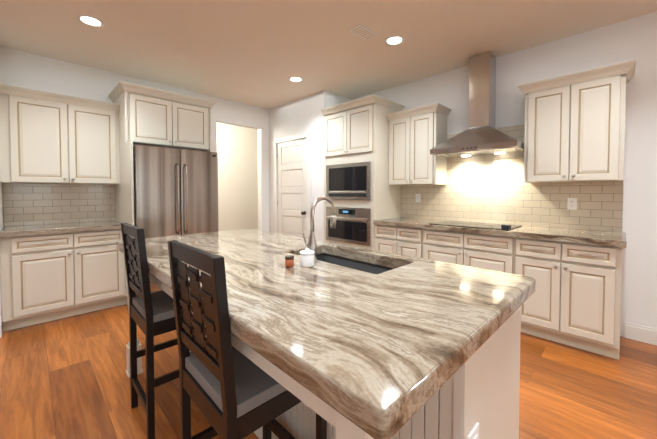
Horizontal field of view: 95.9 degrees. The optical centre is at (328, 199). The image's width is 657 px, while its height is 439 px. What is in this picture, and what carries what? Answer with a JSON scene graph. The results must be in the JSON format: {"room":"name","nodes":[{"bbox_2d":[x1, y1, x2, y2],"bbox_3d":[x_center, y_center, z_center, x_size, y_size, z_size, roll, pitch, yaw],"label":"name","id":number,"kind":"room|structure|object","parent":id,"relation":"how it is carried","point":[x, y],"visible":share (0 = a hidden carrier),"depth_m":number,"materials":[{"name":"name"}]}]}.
{"room":"kitchen","nodes":[
{"label":"kitchen","id":0,"kind":"room"},
{"bbox_2d":[0,182,2,332],"bbox_3d":[-3.167,-0.177,2.774,0.665,2.770,0.120,1,2,45],"label":"wall","id":1,"kind":"structure","parent":0,"point":[1,210],"depth_m":2.80,"materials":[{"name":"white paint"}]},
{"bbox_2d":[0,46,268,231],"bbox_3d":[-3.805,-0.174,2.688,0.120,2.770,9.120,1,2,45],"label":"wall","id":2,"kind":"structure","parent":0,"point":[18,68],"depth_m":3.62,"materials":[{"name":"white paint"}]},
{"bbox_2d":[217,123,257,230],"bbox_3d":[-2.413,-0.256,5.939,0.120,2.770,3.140,1,2,45],"label":"wall","id":3,"kind":"structure","parent":0,"point":[237,149],"depth_m":6.32,"materials":[{"name":"beige paint"}]},
{"bbox_2d":[269,90,351,240],"bbox_3d":[-0.351,-0.235,5.079,1.420,2.770,0.620,1,2,45],"label":"wall","id":4,"kind":"structure","parent":0,"point":[300,116],"depth_m":4.55,"materials":[{"name":"white paint"}]},
{"bbox_2d":[277,138,306,237],"bbox_3d":[-0.625,0.084,4.905,0.814,2.118,0.106,1,2,45],"label":"pantry door","id":5,"kind":"structure","parent":4,"relation":"in","point":[292,183],"depth_m":4.90,"materials":[{"name":"beige wood"}]},
{"bbox_2d":[274,132,310,238],"bbox_3d":[-0.585,0.052,4.939,0.951,2.203,0.118,1,2,45],"label":"door frame","id":6,"kind":"structure","parent":4,"relation":"attached to","point":[294,137],"depth_m":4.77,"materials":[{"name":"white wood"}]},
{"bbox_2d":[0,304,656,438],"bbox_3d":[-0.754,1.299,0.376,12.720,0.060,10.320,1,2,45],"label":"floor","id":7,"kind":"structure","parent":0,"point":[65,378],"depth_m":1.94,"materials":[{"name":"brown wood"}]},
{"bbox_2d":[0,81,216,331],"bbox_3d":[-2.358,-0.043,3.443,0.872,2.470,1.960,1,2,45],"label":"kitchen cabinets","id":8,"kind":"object","parent":7,"relation":"on","point":[66,159],"visible":1,"depth_m":3.15,"materials":[{"name":"beige paint"}]},
{"bbox_2d":[0,220,122,237],"bbox_3d":[-2.791,0.298,3.171,0.652,0.050,0.953,1,2,45],"label":"countertop","id":9,"kind":"structure","parent":8,"relation":"on","point":[28,230],"depth_m":2.97,"materials":[{"name":"brown stone"}]},
{"bbox_2d":[120,223,194,438],"bbox_3d":[-0.910,0.685,1.734,0.430,1.100,0.403,-1,2,-44],"label":"bar stool","id":10,"kind":"object","parent":7,"relation":"on","point":[151,315],"visible":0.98,"depth_m":1.55,"materials":[{"name":"black wood"}]},
{"bbox_2d":[133,144,218,291],"bbox_3d":[-1.999,0.289,3.725,0.963,1.768,0.897,1,2,45],"label":"refrigerator","id":11,"kind":"object","parent":7,"relation":"on","point":[175,191],"visible":0.44,"depth_m":3.36,"materials":[{"name":"grey metal"}]},
{"bbox_2d":[167,240,326,438],"bbox_3d":[-0.296,0.701,1.104,0.430,1.100,0.403,-1,2,-44],"label":"bar stool","id":12,"kind":"object","parent":7,"relation":"on","point":[228,388],"visible":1,"depth_m":0.94,"materials":[{"name":"black wood"}]},
{"bbox_2d":[123,253,520,438],"bbox_3d":[-0.311,0.801,1.664,1.024,0.871,2.206,-1,2,-44],"label":"kitchen island","id":13,"kind":"object","parent":7,"relation":"on","point":[483,402],"depth_m":0.94,"materials":[{"name":"white wood"}]},
{"bbox_2d":[116,229,535,438],"bbox_3d":[-0.331,0.335,1.649,1.054,0.060,2.278,-1,2,-44],"label":"island countertop","id":14,"kind":"structure","parent":13,"relation":"on","point":[373,350],"depth_m":0.84,"materials":[{"name":"beige stone"}]},
{"bbox_2d":[285,255,293,266],"bbox_3d":[-0.181,0.287,1.373,0.042,0.047,0.042,-1,2,-44],"label":"candle jar","id":15,"kind":"object","parent":14,"relation":"on","point":[289,260],"visible":1,"depth_m":1.36,"materials":[{"name":"brown glass"}]},
{"bbox_2d":[300,248,314,266],"bbox_3d":[-0.099,0.269,1.389,0.072,0.082,0.072,-1,2,-44],"label":"ceramic jar","id":16,"kind":"object","parent":14,"relation":"on","point":[307,257],"visible":1,"depth_m":1.36,"materials":[{"name":"white ceramic"}]},
{"bbox_2d":[302,196,335,262],"bbox_3d":[-0.045,0.143,1.530,0.192,0.326,0.094,-1,2,-44],"label":"faucet","id":17,"kind":"object","parent":14,"relation":"on","point":[311,244],"visible":0.92,"depth_m":1.47,"materials":[{"name":"silver metal"}]},
{"bbox_2d":[316,253,387,272],"bbox_3d":[0.084,0.476,1.608,0.334,0.244,0.684,-1,2,-44],"label":"sink","id":18,"kind":"object","parent":14,"relation":"in","point":[372,265],"depth_m":1.78,"materials":[{"name":"black metal"}]},
{"bbox_2d":[468,422,478,438],"bbox_3d":[0.405,0.698,0.825,0.070,0.114,0.008,-1,2,-44],"label":"outlet","id":19,"kind":"object","parent":13,"relation":"attached to","point":[473,433],"depth_m":0.83,"materials":[{"name":"white plastic"}]},
{"bbox_2d":[321,60,635,359],"bbox_3d":[1.257,-0.043,3.437,3.172,2.470,0.689,1,2,45],"label":"kitchen cabinets","id":20,"kind":"object","parent":7,"relation":"on","point":[570,133],"visible":0.88,"depth_m":2.81,"materials":[{"name":"beige paint"}]},
{"bbox_2d":[326,161,370,245],"bbox_3d":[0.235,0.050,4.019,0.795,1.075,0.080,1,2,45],"label":"double oven","id":21,"kind":"object","parent":20,"relation":"in","point":[350,181],"visible":1,"depth_m":3.98,"materials":[{"name":"silver metal"}]},
{"bbox_2d":[373,217,626,247],"bbox_3d":[1.581,0.299,3.150,2.235,0.050,0.652,1,2,45],"label":"countertop","id":22,"kind":"structure","parent":20,"relation":"on","point":[602,238],"depth_m":2.66,"materials":[{"name":"brown stone"}]},
{"bbox_2d":[429,220,521,229],"bbox_3d":[1.560,0.253,3.169,0.770,0.039,0.510,1,2,45],"label":"cooktop","id":23,"kind":"object","parent":22,"relation":"in","point":[481,225],"visible":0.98,"depth_m":3.10,"materials":[{"name":"black glass"}]},
{"bbox_2d":[0,0,656,108],"bbox_3d":[-0.754,-1.530,0.305,12.720,0.060,10.320,1,2,45],"label":"ceiling","id":24,"kind":"structure","parent":0,"point":[259,53],"depth_m":2.84,"materials":[{"name":"beige paint"}]},
{"bbox_2d":[77,15,103,27],"bbox_3d":[-2.063,-1.553,2.572,0.198,0.009,0.183,1,2,45],"label":"recessed light","id":25,"kind":"object","parent":24,"relation":"in","point":[92,21],"depth_m":2.58,"materials":[{"name":"white"}]},
{"bbox_2d":[289,76,302,81],"bbox_3d":[-0.431,-1.586,3.900,0.193,0.009,0.180,1,2,45],"label":"recessed light","id":26,"kind":"object","parent":24,"relation":"in","point":[293,79],"depth_m":3.92,"materials":[{"name":"white"}]},
{"bbox_2d":[349,24,377,40],"bbox_3d":[0.331,-1.557,2.764,0.140,0.009,0.260,1,2,45],"label":"ceiling vent","id":27,"kind":"object","parent":24,"relation":"in","point":[363,32],"visible":1,"depth_m":2.75,"materials":[{"name":"white metal"}]},
{"bbox_2d":[385,35,403,45],"bbox_3d":[0.646,-1.561,2.903,0.192,0.009,0.191,1,2,45],"label":"recessed light","id":28,"kind":"object","parent":24,"relation":"in","point":[394,40],"depth_m":2.91,"materials":[{"name":"white"}]},
{"bbox_2d":[352,12,656,336],"bbox_3d":[2.914,-0.166,2.365,10.120,2.770,0.120,1,2,45],"label":"wall","id":29,"kind":"structure","parent":0,"point":[626,40],"depth_m":2.59,"materials":[{"name":"white paint"}]},
{"bbox_2d":[416,194,420,201],"bbox_3d":[1.198,-0.022,3.962,0.070,0.114,0.008,1,2,45],"label":"outlet","id":30,"kind":"object","parent":29,"relation":"attached to","point":[418,196],"depth_m":3.95,"materials":[{"name":"white plastic"}]},
{"bbox_2d":[430,51,523,157],"bbox_3d":[1.611,-1.032,3.188,0.850,1.073,0.488,1,2,45],"label":"range hood","id":31,"kind":"object","parent":29,"relation":"attached to","point":[480,135],"visible":0.98,"depth_m":3.17,"materials":[{"name":"silver metal"}]},
{"bbox_2d":[567,198,576,209],"bbox_3d":[2.334,0.040,2.837,0.070,0.114,0.008,1,2,45],"label":"outlet","id":32,"kind":"object","parent":29,"relation":"attached to","point":[572,204],"depth_m":2.83,"materials":[{"name":"white plastic"}]},
{"bbox_2d":[624,322,656,344],"bbox_3d":[4.533,1.193,0.698,5.425,0.135,0.016,1,2,45],"label":"baseboard","id":33,"kind":"structure","parent":29,"relation":"attached to","point":[640,333],"depth_m":2.53,"materials":[{"name":"white wood"}]}
]}

